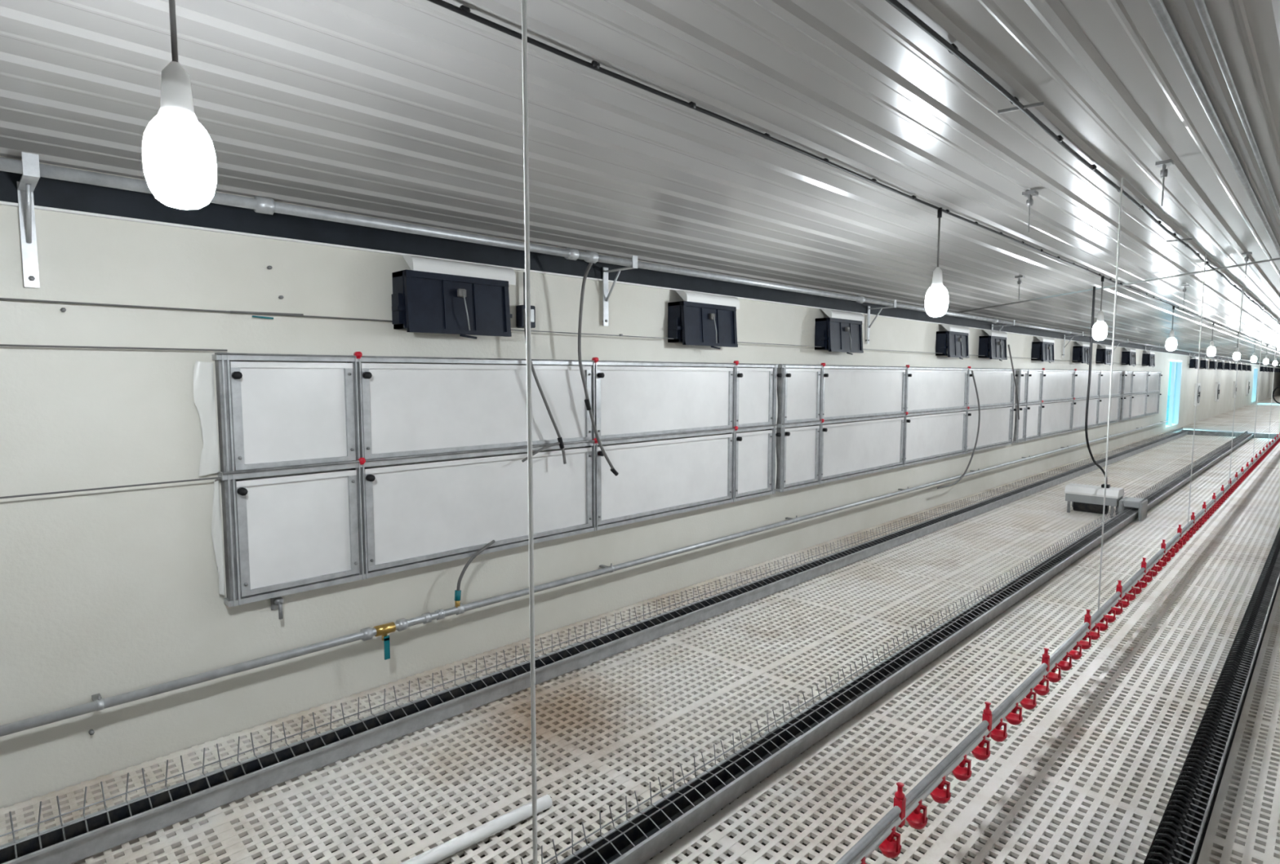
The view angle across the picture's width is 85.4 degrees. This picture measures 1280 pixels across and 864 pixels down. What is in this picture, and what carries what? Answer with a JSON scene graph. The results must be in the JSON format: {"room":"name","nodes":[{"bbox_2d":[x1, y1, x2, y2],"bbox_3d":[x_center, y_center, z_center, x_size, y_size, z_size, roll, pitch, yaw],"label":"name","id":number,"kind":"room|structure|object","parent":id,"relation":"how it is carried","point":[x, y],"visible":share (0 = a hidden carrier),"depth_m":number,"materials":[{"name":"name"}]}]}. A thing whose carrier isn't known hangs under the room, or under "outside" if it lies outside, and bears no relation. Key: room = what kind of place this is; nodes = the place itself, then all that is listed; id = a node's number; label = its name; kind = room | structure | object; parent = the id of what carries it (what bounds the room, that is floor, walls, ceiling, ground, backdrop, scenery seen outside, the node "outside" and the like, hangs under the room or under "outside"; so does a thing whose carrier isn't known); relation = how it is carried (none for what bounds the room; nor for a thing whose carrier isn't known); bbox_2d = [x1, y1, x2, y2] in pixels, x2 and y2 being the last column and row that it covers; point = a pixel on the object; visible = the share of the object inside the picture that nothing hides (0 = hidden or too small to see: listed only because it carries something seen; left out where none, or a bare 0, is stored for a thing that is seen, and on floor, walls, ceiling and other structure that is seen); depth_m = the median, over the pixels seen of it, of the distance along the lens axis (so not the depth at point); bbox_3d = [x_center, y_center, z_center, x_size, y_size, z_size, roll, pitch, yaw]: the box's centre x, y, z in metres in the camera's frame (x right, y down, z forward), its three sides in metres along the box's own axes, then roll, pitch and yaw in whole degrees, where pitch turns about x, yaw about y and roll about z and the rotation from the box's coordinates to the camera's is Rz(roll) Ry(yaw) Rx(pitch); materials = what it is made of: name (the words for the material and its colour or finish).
{"room":"farm building","nodes":[
{"label":"farm building","id":0,"kind":"room"},
{"bbox_2d":[0,0,1279,365],"bbox_3d":[26.954,-3.022,25.204,82.300,0.505,8.688,-5,7,-45],"label":"ceiling","id":1,"kind":"structure","parent":0,"point":[407,111],"depth_m":2.48,"materials":[{"name":"metal"}]},
{"bbox_2d":[426,0,1279,350],"bbox_3d":[18.776,-2.574,20.689,63.600,0.020,0.025,-5,7,-45],"label":"cable","id":2,"kind":"object","parent":1,"relation":"attached to","point":[462,10],"visible":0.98,"depth_m":2.31,"materials":[{"name":"black rubber"}]},
{"bbox_2d":[142,0,217,209],"bbox_3d":[-0.858,-0.705,1.279,0.115,0.572,0.116,-5,7,-45],"label":"hanging light bulb","id":3,"kind":"object","parent":2,"relation":"hanging from","point":[179,155],"visible":1,"depth_m":1.26,"materials":[{"name":"white"}]},
{"bbox_2d":[924,207,948,317],"bbox_3d":[1.590,-0.903,3.702,0.115,0.572,0.116,-5,7,-45],"label":"hanging light bulb","id":4,"kind":"object","parent":2,"relation":"hanging from","point":[936,300],"visible":1,"depth_m":3.69,"materials":[{"name":"white"}]},
{"bbox_2d":[1092,275,1107,340],"bbox_3d":[4.130,-1.109,6.216,0.116,0.572,0.116,-5,7,-45],"label":"hanging light bulb","id":5,"kind":"object","parent":2,"relation":"hanging from","point":[1100,330],"visible":1,"depth_m":6.20,"materials":[{"name":"white"}]},
{"bbox_2d":[1165,305,1177,351],"bbox_3d":[6.784,-1.323,8.843,0.116,0.572,0.116,-5,7,-45],"label":"hanging light bulb","id":6,"kind":"object","parent":2,"relation":"hanging from","point":[1171,343],"visible":0.99,"depth_m":8.83,"materials":[{"name":"white"}]},
{"bbox_2d":[1207,322,1215,356],"bbox_3d":[9.551,-1.547,11.582,0.116,0.572,0.116,-5,7,-45],"label":"hanging light bulb","id":7,"kind":"object","parent":2,"relation":"hanging from","point":[1211,349],"visible":0.98,"depth_m":11.57,"materials":[{"name":"white"}]},
{"bbox_2d":[1232,333,1239,360],"bbox_3d":[12.390,-1.776,14.391,0.116,0.572,0.116,-5,7,-45],"label":"hanging light bulb","id":8,"kind":"object","parent":2,"relation":"hanging from","point":[1235,354],"visible":0.84,"depth_m":14.38,"materials":[{"name":"white"}]},
{"bbox_2d":[1250,340,1257,363],"bbox_3d":[15.228,-2.006,17.200,0.116,0.572,0.116,-5,7,-45],"label":"hanging light bulb","id":9,"kind":"object","parent":2,"relation":"hanging from","point":[1253,359],"visible":1,"depth_m":17.19,"materials":[{"name":"white"}]},
{"bbox_2d":[1263,345,1268,364],"bbox_3d":[18.066,-2.235,20.009,0.116,0.572,0.116,-5,7,-45],"label":"hanging light bulb","id":10,"kind":"object","parent":2,"relation":"hanging from","point":[1266,360],"visible":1,"depth_m":20.00,"materials":[{"name":"white"}]},
{"bbox_2d":[521,0,1279,863],"bbox_3d":[14.148,-1.053,15.165,48.500,2.320,0.064,-5,7,-45],"label":"nipple drinker line","id":11,"kind":"structure","parent":1,"relation":"hanging from","point":[882,835],"depth_m":2.39,"materials":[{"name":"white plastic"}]},
{"bbox_2d":[1014,275,1024,299],"bbox_3d":[3.274,-1.242,5.989,0.060,0.203,0.060,-5,7,-45],"label":"pulley","id":12,"kind":"object","parent":1,"relation":"attached to","point":[1019,282],"depth_m":5.97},
{"bbox_2d":[1022,190,1038,232],"bbox_3d":[2.007,-1.132,3.575,0.060,0.203,0.060,-5,7,-45],"label":"pulley","id":13,"kind":"object","parent":1,"relation":"attached to","point":[1029,202],"depth_m":3.56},
{"bbox_2d":[884,0,1279,324],"bbox_3d":[19.262,-2.608,20.195,63.600,0.023,0.142,-5,7,-45],"label":"cable","id":14,"kind":"object","parent":1,"relation":"attached to","point":[952,49],"visible":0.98,"depth_m":2.47,"materials":[{"name":"black rubber"}]},
{"bbox_2d":[1084,286,1106,484],"bbox_3d":[4.720,-0.430,7.110,0.818,2.031,0.033,-4,6,-42],"label":"power cable","id":15,"kind":"object","parent":1,"relation":"hanging from","point":[1094,287],"visible":0.9,"depth_m":6.85,"materials":[{"name":"black rubber"}]},
{"bbox_2d":[955,257,1279,313],"bbox_3d":[5.015,-1.452,6.419,0.018,0.467,4.182,-5,7,-45],"label":"conduit","id":16,"kind":"object","parent":1,"relation":"attached to","point":[1277,259],"depth_m":6.67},
{"bbox_2d":[1155,159,1173,206],"bbox_3d":[2.458,-1.165,3.259,0.060,0.203,0.060,-5,7,-45],"label":"pulley","id":17,"kind":"object","parent":1,"relation":"attached to","point":[1164,172],"depth_m":3.25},
{"bbox_2d":[1181,284,1189,305],"bbox_3d":[5.682,-1.430,7.242,0.060,0.203,0.060,-5,7,-45],"label":"pulley","id":18,"kind":"object","parent":1,"relation":"attached to","point":[1183,286],"depth_m":7.23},
{"bbox_2d":[1241,252,1252,278],"bbox_3d":[4.970,-1.367,5.689,0.060,0.203,0.060,-5,7,-45],"label":"pulley","id":19,"kind":"object","parent":1,"relation":"attached to","point":[1246,259],"depth_m":5.67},
{"bbox_2d":[1272,386,1279,404],"bbox_3d":[12.670,-1.312,13.619,0.084,1.539,0.321,-5,7,-45],"label":"coil","id":20,"kind":"object","parent":1,"relation":"hanging from","point":[1273,398],"visible":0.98,"depth_m":13.73,"materials":[{"name":"black rubber"}]},
{"bbox_2d":[0,395,1279,863],"bbox_3d":[26.959,-0.563,25.400,82.000,0.014,8.394,-5,7,-45],"label":"floor","id":21,"kind":"structure","parent":0,"point":[1118,728],"depth_m":3.01,"materials":[{"name":"plastic"}]},
{"bbox_2d":[399,795,552,863],"bbox_3d":[-0.713,1.314,2.076,1.056,0.041,0.042,-4,6,-41],"label":"pvc pipe","id":22,"kind":"object","parent":21,"relation":"on","point":[432,856],"visible":1,"depth_m":2.23,"materials":[{"name":"white"}]},
{"bbox_2d":[0,427,1188,863],"bbox_3d":[4.661,0.715,8.520,25.900,0.185,0.128,-5,7,-45],"label":"trough","id":23,"kind":"object","parent":21,"relation":"on","point":[72,842],"visible":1,"depth_m":2.92,"materials":[{"name":"metal"}]},
{"bbox_2d":[520,431,1253,863],"bbox_3d":[5.535,0.794,7.644,25.900,0.170,0.128,-5,7,-45],"label":"trough","id":24,"kind":"object","parent":21,"relation":"on","point":[646,833],"visible":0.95,"depth_m":2.89,"materials":[{"name":"metal"}]},
{"bbox_2d":[1064,483,1147,521],"bbox_3d":[5.006,0.730,7.465,0.315,0.330,0.700,-5,7,-45],"label":"motor","id":25,"kind":"object","parent":21,"relation":"on","point":[1083,498],"visible":0.91,"depth_m":7.41,"materials":[{"name":"grey"}]},
{"bbox_2d":[1143,527,1279,863],"bbox_3d":[12.688,0.370,13.055,43.700,0.129,0.112,-5,7,-45],"label":"trough","id":26,"kind":"object","parent":21,"relation":"on","point":[1179,837],"visible":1,"depth_m":2.71,"materials":[{"name":"black metal"}]},
{"bbox_2d":[1181,430,1279,439],"bbox_3d":[14.686,0.064,16.970,0.170,0.110,2.300,-5,7,-45],"label":"trough","id":27,"kind":"object","parent":21,"relation":"on","point":[1272,436],"visible":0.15,"depth_m":17.10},
{"bbox_2d":[0,155,1279,863],"bbox_3d":[23.947,-1.699,28.351,82.000,2.770,0.150,-5,7,-45],"label":"wall","id":28,"kind":"structure","parent":0,"point":[107,593],"depth_m":2.83,"materials":[{"name":"paint"}]},
{"bbox_2d":[270,596,284,619],"bbox_3d":[-1.557,0.753,2.987,0.040,0.092,0.067,-5,7,-45],"label":"wall hook","id":29,"kind":"object","parent":28,"relation":"attached to","point":[276,602],"visible":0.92,"depth_m":2.97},
{"bbox_2d":[230,361,355,471],"bbox_3d":[-1.483,-0.078,2.985,0.489,0.440,0.060,-5,7,-45],"label":"vent panel","id":30,"kind":"object","parent":28,"relation":"attached to","point":[285,414],"visible":0.83,"depth_m":2.97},
{"bbox_2d":[235,469,359,597],"bbox_3d":[-1.483,0.425,3.026,0.489,0.480,0.060,-5,7,-45],"label":"vent panel","id":31,"kind":"object","parent":28,"relation":"attached to","point":[295,530],"visible":0.84,"depth_m":3.01,"materials":[{"name":"plastic"}]},
{"bbox_2d":[60,266,622,735],"bbox_3d":[-1.290,0.157,3.238,3.316,1.814,0.020,-5,7,-45],"label":"screws","id":32,"kind":"object","parent":28,"relation":"attached to","point":[91,732],"visible":0.96,"depth_m":2.57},
{"bbox_2d":[391,255,515,339],"bbox_3d":[-0.907,-0.654,3.437,0.645,0.385,0.182,-5,7,-45],"label":"air inlet vent","id":33,"kind":"object","parent":28,"relation":"attached to","point":[436,295],"visible":1,"depth_m":3.37,"materials":[{"name":"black plastic"}]},
{"bbox_2d":[360,363,591,459],"bbox_3d":[-0.792,-0.134,3.668,1.376,0.440,0.060,-5,7,-45],"label":"vent panel","id":34,"kind":"object","parent":28,"relation":"attached to","point":[408,409],"visible":0.84,"depth_m":3.56,"materials":[{"name":"plastic"}]},
{"bbox_2d":[364,447,592,571],"bbox_3d":[-0.792,0.369,3.709,1.376,0.480,0.060,-5,7,-45],"label":"vent panel","id":35,"kind":"object","parent":28,"relation":"attached to","point":[415,512],"visible":0.84,"depth_m":3.60,"materials":[{"name":"plastic"}]},
{"bbox_2d":[515,272,535,328],"bbox_3d":[-0.624,-0.722,3.796,0.090,0.300,0.068,-5,7,-45],"label":"thermostat box","id":36,"kind":"object","parent":28,"relation":"attached to","point":[519,308],"visible":0.68,"depth_m":3.79,"materials":[{"name":"black plastic"}]},
{"bbox_2d":[0,421,1168,737],"bbox_3d":[4.301,0.387,8.751,26.250,0.463,0.128,-5,7,-45],"label":"pipe","id":37,"kind":"object","parent":28,"relation":"attached to","point":[99,704],"visible":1,"depth_m":3.27,"materials":[{"name":"grey metal"}]},
{"bbox_2d":[0,297,1244,498],"bbox_3d":[20.691,-1.955,24.913,72.381,0.689,0.091,-5,7,-45],"label":"wall seam","id":38,"kind":"object","parent":28,"relation":"attached to","point":[2,299],"visible":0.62,"depth_m":2.65,"materials":[{"name":"grey"}]},
{"bbox_2d":[0,170,1279,367],"bbox_3d":[24.006,-2.947,28.189,82.000,0.145,0.020,-5,7,-45],"label":"trim","id":39,"kind":"structure","parent":28,"relation":"attached to","point":[49,194],"depth_m":3.27,"materials":[{"name":"black plastic"}]},
{"bbox_2d":[0,151,1279,366],"bbox_3d":[24.088,-2.792,28.097,81.930,0.390,0.280,-5,7,-45],"label":"pipe","id":40,"kind":"object","parent":28,"relation":"attached to","point":[30,168],"visible":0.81,"depth_m":2.91,"materials":[{"name":"metal"}]},
{"bbox_2d":[521,309,566,464],"bbox_3d":[-0.533,-0.235,3.805,0.301,0.852,0.038,-5,7,-45],"label":"hose","id":41,"kind":"object","parent":40,"relation":"hanging from","point":[560,442],"visible":0.82,"depth_m":3.82,"materials":[{"name":"black"}]},
{"bbox_2d":[577,262,618,475],"bbox_3d":[-0.211,-0.338,4.030,0.318,1.236,0.150,-5,7,-45],"label":"hose","id":42,"kind":"object","parent":40,"relation":"hanging from","point":[587,402],"visible":1,"depth_m":3.99,"materials":[{"name":"grey"}]},
{"bbox_2d":[1008,344,1019,419],"bbox_3d":[5.014,-0.660,9.297,0.469,1.008,0.030,-4,6,-41],"label":"hose","id":43,"kind":"object","parent":40,"relation":"hanging from","point":[1010,353],"visible":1,"depth_m":9.30,"materials":[{"name":"grey"}]},
{"bbox_2d":[193,361,1120,595],"bbox_3d":[4.077,-0.253,8.531,16.442,0.995,0.020,-5,7,-45],"label":"plastic curtain edge","id":44,"kind":"object","parent":28,"relation":"attached to","point":[203,381],"visible":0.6,"depth_m":2.78,"materials":[{"name":"white"}]},
{"bbox_2d":[597,433,732,525],"bbox_3d":[0.195,0.289,4.686,1.327,0.480,0.060,-5,7,-45],"label":"vent panel","id":45,"kind":"object","parent":28,"relation":"attached to","point":[665,475],"visible":0.88,"depth_m":4.63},
{"bbox_2d":[596,366,733,439],"bbox_3d":[0.195,-0.214,4.645,1.327,0.440,0.060,-5,7,-45],"label":"vent panel","id":46,"kind":"object","parent":28,"relation":"attached to","point":[632,401],"visible":0.87,"depth_m":4.58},
{"bbox_2d":[211,351,1162,607],"bbox_3d":[5.577,-0.397,9.977,20.465,1.046,0.098,-5,7,-45],"label":"frame","id":47,"kind":"object","parent":28,"relation":"attached to","point":[228,473],"visible":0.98,"depth_m":3.81,"materials":[{"name":"grey metal"}]},
{"bbox_2d":[667,290,739,349],"bbox_3d":[0.455,-0.765,4.785,0.645,0.385,0.182,-5,7,-45],"label":"air inlet vent","id":48,"kind":"object","parent":28,"relation":"attached to","point":[704,319],"visible":1,"depth_m":4.69,"materials":[{"name":"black plastic"}]},
{"bbox_2d":[735,430,772,497],"bbox_3d":[0.861,0.236,5.345,0.470,0.480,0.060,-5,7,-45],"label":"vent panel","id":49,"kind":"object","parent":28,"relation":"attached to","point":[753,452],"visible":0.91,"depth_m":5.35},
{"bbox_2d":[736,368,773,427],"bbox_3d":[0.861,-0.268,5.304,0.470,0.440,0.060,-5,7,-45],"label":"vent panel","id":50,"kind":"object","parent":28,"relation":"attached to","point":[755,388],"visible":0.91,"depth_m":5.31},
{"bbox_2d":[783,425,819,488],"bbox_3d":[1.337,0.197,5.817,0.538,0.480,0.060,-5,7,-45],"label":"vent panel","id":51,"kind":"object","parent":28,"relation":"attached to","point":[802,446],"visible":0.95,"depth_m":5.82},
{"bbox_2d":[785,368,820,423],"bbox_3d":[1.337,-0.306,5.776,0.538,0.440,0.060,-5,7,-45],"label":"vent panel","id":52,"kind":"object","parent":28,"relation":"attached to","point":[802,388],"visible":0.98,"depth_m":5.78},
{"bbox_2d":[814,309,864,355],"bbox_3d":[1.768,-0.871,6.085,0.645,0.385,0.182,-5,7,-45],"label":"flap","id":53,"kind":"object","parent":28,"relation":"attached to","point":[842,331],"visible":1,"depth_m":5.97,"materials":[{"name":"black plastic"}]},
{"bbox_2d":[821,417,904,479],"bbox_3d":[2.126,0.133,6.598,1.606,0.480,0.060,-5,7,-45],"label":"vent panel","id":54,"kind":"object","parent":28,"relation":"attached to","point":[848,448],"visible":0.92,"depth_m":6.54,"materials":[{"name":"plastic"}]},
{"bbox_2d":[822,368,905,420],"bbox_3d":[2.126,-0.370,6.557,1.606,0.440,0.060,-5,7,-45],"label":"vent panel","id":55,"kind":"object","parent":28,"relation":"attached to","point":[847,393],"visible":0.91,"depth_m":6.50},
{"bbox_2d":[905,411,966,463],"bbox_3d":[3.305,0.038,7.764,1.636,0.480,0.060,-5,7,-45],"label":"vent panel","id":56,"kind":"object","parent":28,"relation":"attached to","point":[933,435],"visible":0.93,"depth_m":7.73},
{"bbox_2d":[906,369,967,413],"bbox_3d":[3.305,-0.465,7.723,1.636,0.440,0.060,-5,7,-45],"label":"vent panel","id":57,"kind":"object","parent":28,"relation":"attached to","point":[927,390],"visible":0.92,"depth_m":7.69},
{"bbox_2d":[935,324,969,359],"bbox_3d":[3.563,-1.016,7.862,0.645,0.385,0.182,-5,7,-45],"label":"flap","id":58,"kind":"object","parent":28,"relation":"attached to","point":[956,339],"visible":1,"depth_m":7.73,"materials":[{"name":"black plastic"}]},
{"bbox_2d":[937,370,980,488],"bbox_3d":[3.707,-0.052,8.029,0.034,1.313,1.205,5,7,44],"label":"hose","id":59,"kind":"object","parent":28,"relation":"attached to","point":[972,373],"visible":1,"depth_m":8.32,"materials":[{"name":"grey"}]},
{"bbox_2d":[966,407,1012,451],"bbox_3d":[4.487,-0.058,8.934,1.616,0.480,0.060,-5,7,-45],"label":"vent panel","id":60,"kind":"object","parent":28,"relation":"attached to","point":[995,424],"visible":0.92,"depth_m":8.94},
{"bbox_2d":[968,370,1013,407],"bbox_3d":[4.487,-0.561,8.893,1.616,0.440,0.060,-5,7,-45],"label":"vent panel","id":61,"kind":"object","parent":28,"relation":"attached to","point":[993,388],"visible":0.79,"depth_m":8.90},
{"bbox_2d":[977,329,1007,361],"bbox_3d":[4.485,-1.090,8.774,0.645,0.385,0.182,-5,7,-45],"label":"flap","id":62,"kind":"object","parent":28,"relation":"attached to","point":[997,340],"visible":1,"depth_m":8.63,"materials":[{"name":"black plastic"}]},
{"bbox_2d":[1017,405,1026,440],"bbox_3d":[5.370,-0.129,9.809,0.303,0.480,0.060,-5,7,-45],"label":"vent panel","id":63,"kind":"object","parent":28,"relation":"attached to","point":[1022,413],"visible":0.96,"depth_m":9.85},
{"bbox_2d":[1019,371,1027,403],"bbox_3d":[5.370,-0.632,9.767,0.303,0.440,0.060,-5,7,-45],"label":"vent panel","id":64,"kind":"object","parent":28,"relation":"attached to","point":[1024,379],"visible":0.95,"depth_m":9.80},
{"bbox_2d":[1026,404,1040,439],"bbox_3d":[5.736,-0.159,10.170,0.646,0.480,0.060,-5,7,-45],"label":"vent panel","id":65,"kind":"object","parent":28,"relation":"attached to","point":[1033,414],"visible":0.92,"depth_m":10.20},
{"bbox_2d":[1027,371,1042,402],"bbox_3d":[5.736,-0.662,10.129,0.646,0.440,0.060,-5,7,-45],"label":"vent panel","id":66,"kind":"object","parent":28,"relation":"attached to","point":[1035,380],"visible":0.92,"depth_m":10.16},
{"bbox_2d":[1031,336,1054,363],"bbox_3d":[5.975,-1.211,10.249,0.645,0.385,0.182,-5,7,-45],"label":"flap","id":67,"kind":"object","parent":28,"relation":"attached to","point":[1046,345],"visible":1,"depth_m":10.11,"materials":[{"name":"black plastic"}]},
{"bbox_2d":[1040,401,1072,435],"bbox_3d":[6.605,-0.229,11.030,1.724,0.480,0.060,-5,7,-45],"label":"vent panel","id":68,"kind":"object","parent":28,"relation":"attached to","point":[1056,417],"visible":0.97,"depth_m":11.03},
{"bbox_2d":[1042,372,1074,400],"bbox_3d":[6.605,-0.732,10.989,1.724,0.440,0.060,-5,7,-45],"label":"vent panel","id":69,"kind":"object","parent":28,"relation":"attached to","point":[1056,385],"visible":0.93,"depth_m":10.99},
{"bbox_2d":[1071,342,1089,364],"bbox_3d":[7.537,-1.337,11.794,0.645,0.385,0.182,-5,7,-45],"label":"flap","id":70,"kind":"object","parent":28,"relation":"attached to","point":[1084,349],"visible":0.9,"depth_m":11.64,"materials":[{"name":"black plastic"}]},
{"bbox_2d":[1072,399,1098,429],"bbox_3d":[7.856,-0.330,12.269,1.724,0.480,0.060,-5,7,-45],"label":"vent panel","id":71,"kind":"object","parent":28,"relation":"attached to","point":[1079,409],"visible":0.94,"depth_m":12.21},
{"bbox_2d":[1074,372,1100,398],"bbox_3d":[7.856,-0.833,12.228,1.724,0.440,0.060,-5,7,-45],"label":"vent panel","id":72,"kind":"object","parent":28,"relation":"attached to","point":[1082,380],"visible":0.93,"depth_m":12.18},
{"bbox_2d":[1095,344,1113,365],"bbox_3d":[8.672,-1.429,12.918,0.645,0.385,0.182,-5,7,-45],"label":"flap","id":73,"kind":"object","parent":28,"relation":"attached to","point":[1104,356],"visible":0.91,"depth_m":12.76,"materials":[{"name":"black plastic"}]},
{"bbox_2d":[1097,396,1119,424],"bbox_3d":[9.108,-0.431,13.508,1.724,0.480,0.060,-5,7,-45],"label":"vent panel","id":74,"kind":"object","parent":28,"relation":"attached to","point":[1104,405],"visible":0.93,"depth_m":13.49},
{"bbox_2d":[1099,372,1121,396],"bbox_3d":[9.108,-0.934,13.467,1.724,0.440,0.060,-5,7,-45],"label":"vent panel","id":75,"kind":"object","parent":28,"relation":"attached to","point":[1116,377],"visible":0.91,"depth_m":13.44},
{"bbox_2d":[1122,395,1131,419],"bbox_3d":[10.221,-0.521,14.609,0.744,0.480,0.060,-5,7,-45],"label":"vent panel","id":76,"kind":"object","parent":28,"relation":"attached to","point":[1126,406],"visible":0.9,"depth_m":14.67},
{"bbox_2d":[1124,373,1132,394],"bbox_3d":[10.221,-1.024,14.568,0.744,0.440,0.060,-5,7,-45],"label":"vent panel","id":77,"kind":"object","parent":28,"relation":"attached to","point":[1128,380],"visible":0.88,"depth_m":14.63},
{"bbox_2d":[1120,347,1136,366],"bbox_3d":[10.162,-1.549,14.393,0.645,0.385,0.182,-5,7,-45],"label":"flap","id":78,"kind":"object","parent":28,"relation":"attached to","point":[1127,357],"visible":0.99,"depth_m":14.24,"materials":[{"name":"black plastic"}]},
{"bbox_2d":[1130,394,1146,417],"bbox_3d":[11.090,-0.591,15.469,1.626,0.480,0.060,-5,7,-45],"label":"vent panel","id":79,"kind":"object","parent":28,"relation":"attached to","point":[1138,403],"visible":0.89,"depth_m":15.52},
{"bbox_2d":[1132,373,1147,393],"bbox_3d":[11.090,-1.095,15.428,1.626,0.440,0.060,-5,7,-45],"label":"vent panel","id":80,"kind":"object","parent":28,"relation":"attached to","point":[1140,380],"visible":0.94,"depth_m":15.47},
{"bbox_2d":[1142,350,1155,367],"bbox_3d":[11.652,-1.670,15.868,0.645,0.385,0.182,-5,7,-45],"label":"flap","id":81,"kind":"object","parent":28,"relation":"attached to","point":[1148,359],"visible":1,"depth_m":15.71,"materials":[{"name":"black plastic"}]},
{"bbox_2d":[1146,392,1159,414],"bbox_3d":[12.237,-0.684,16.605,1.528,0.480,0.060,-5,7,-45],"label":"vent panel","id":82,"kind":"object","parent":28,"relation":"attached to","point":[1153,398],"visible":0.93,"depth_m":16.66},
{"bbox_2d":[1147,373,1159,391],"bbox_3d":[12.237,-1.188,16.564,1.528,0.440,0.060,-5,7,-45],"label":"vent panel","id":83,"kind":"object","parent":28,"relation":"attached to","point":[1153,382],"visible":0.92,"depth_m":16.62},
{"bbox_2d":[1165,360,1182,426],"bbox_3d":[14.633,-1.078,19.088,2.098,1.798,0.099,-5,7,-45],"label":"door","id":84,"kind":"structure","parent":28,"relation":"in","point":[1173,362],"depth_m":19.23,"materials":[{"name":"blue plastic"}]},
{"bbox_2d":[1189,356,1198,368],"bbox_3d":[16.619,-2.071,20.784,0.645,0.385,0.182,-5,7,-45],"label":"flap","id":85,"kind":"object","parent":28,"relation":"attached to","point":[1193,363],"visible":0.83,"depth_m":20.61,"materials":[{"name":"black plastic"}]},
{"bbox_2d":[1193,383,1200,405],"bbox_3d":[17.645,-1.191,21.944,0.700,0.700,0.090,-5,7,-45],"label":"exhaust fan","id":86,"kind":"object","parent":28,"relation":"attached to","point":[1198,394],"visible":0.96,"depth_m":21.79,"materials":[{"name":"white plastic"}]},
{"bbox_2d":[1200,357,1208,368],"bbox_3d":[18.180,-2.198,22.329,0.645,0.385,0.182,-5,7,-45],"label":"flap","id":87,"kind":"object","parent":28,"relation":"attached to","point":[1203,363],"visible":1,"depth_m":22.16,"materials":[{"name":"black plastic"}]},
{"bbox_2d":[1208,359,1217,369],"bbox_3d":[19.741,-2.324,23.874,0.645,0.385,0.182,-5,7,-45],"label":"flap","id":88,"kind":"object","parent":28,"relation":"attached to","point":[1212,365],"visible":1,"depth_m":23.72,"materials":[{"name":"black plastic"}]},
{"bbox_2d":[1213,382,1220,401],"bbox_3d":[21.193,-1.477,25.456,0.700,0.700,0.090,-5,7,-45],"label":"exhaust fan","id":89,"kind":"object","parent":28,"relation":"attached to","point":[1217,384],"visible":1,"depth_m":25.25,"materials":[{"name":"white plastic"}]},
{"bbox_2d":[1217,360,1224,369],"bbox_3d":[21.302,-2.450,25.419,0.645,0.385,0.182,-5,7,-45],"label":"flap","id":90,"kind":"object","parent":28,"relation":"attached to","point":[1220,366],"visible":0.98,"depth_m":25.25,"materials":[{"name":"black plastic"}]},
{"bbox_2d":[1224,360,1231,370],"bbox_3d":[22.863,-2.576,26.964,0.645,0.385,0.182,-5,7,-45],"label":"flap","id":91,"kind":"object","parent":28,"relation":"attached to","point":[1227,366],"visible":0.99,"depth_m":26.79,"materials":[{"name":"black plastic"}]},
{"bbox_2d":[1231,361,1236,370],"bbox_3d":[24.424,-2.703,28.509,0.645,0.385,0.182,-5,7,-45],"label":"flap","id":92,"kind":"object","parent":28,"relation":"attached to","point":[1233,366],"visible":0.87,"depth_m":28.33,"materials":[{"name":"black plastic"}]},
{"bbox_2d":[1232,381,1237,398],"bbox_3d":[25.450,-1.822,29.670,0.700,0.700,0.090,-5,7,-45],"label":"exhaust fan","id":93,"kind":"object","parent":28,"relation":"attached to","point":[1234,382],"visible":0.75,"depth_m":29.45,"materials":[{"name":"white plastic"}]},
{"bbox_2d":[1236,362,1242,370],"bbox_3d":[25.985,-2.829,30.054,0.645,0.385,0.182,-5,7,-45],"label":"flap","id":94,"kind":"object","parent":28,"relation":"attached to","point":[1240,365],"visible":0.95,"depth_m":29.86,"materials":[{"name":"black plastic"}]},
{"bbox_2d":[1242,363,1247,371],"bbox_3d":[27.546,-2.955,31.599,0.645,0.385,0.182,-5,7,-45],"label":"flap","id":95,"kind":"object","parent":28,"relation":"attached to","point":[1244,366],"visible":0.92,"depth_m":31.41,"materials":[{"name":"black plastic"}]},
{"bbox_2d":[1245,380,1249,395],"bbox_3d":[29.708,-2.166,33.883,0.700,0.700,0.090,-5,7,-45],"label":"exhaust fan","id":96,"kind":"object","parent":28,"relation":"attached to","point":[1247,381],"visible":1,"depth_m":33.67,"materials":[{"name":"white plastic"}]},
{"bbox_2d":[1251,367,1257,401],"bbox_3d":[32.656,-2.535,36.926,2.498,1.798,0.099,-5,7,-45],"label":"door","id":97,"kind":"structure","parent":28,"relation":"in","point":[1255,369],"depth_m":37.68,"materials":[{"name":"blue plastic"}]},
{"bbox_2d":[1259,365,1264,372],"bbox_3d":[34.713,-3.534,38.692,0.645,0.385,0.182,-5,7,-45],"label":"flap","id":98,"kind":"object","parent":28,"relation":"attached to","point":[1261,368],"visible":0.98,"depth_m":38.51,"materials":[{"name":"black plastic"}]},
{"bbox_2d":[1147,0,1279,256],"bbox_3d":[19.641,-2.632,19.881,63.900,0.033,0.104,-5,7,-45],"label":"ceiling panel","id":99,"kind":"object","parent":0,"point":[1157,6],"depth_m":2.45,"materials":[{"name":"metal"}]},
{"label":"outside","id":100,"kind":"structure","parent":0,"visible":0},
{"bbox_2d":[1165,395,1169,425],"bbox_3d":[13.110,-1.404,43.596,100.000,0.100,36.650,-5,7,-45],"label":"ground","id":101,"kind":"structure","parent":100,"point":[1168,397],"depth_m":43.22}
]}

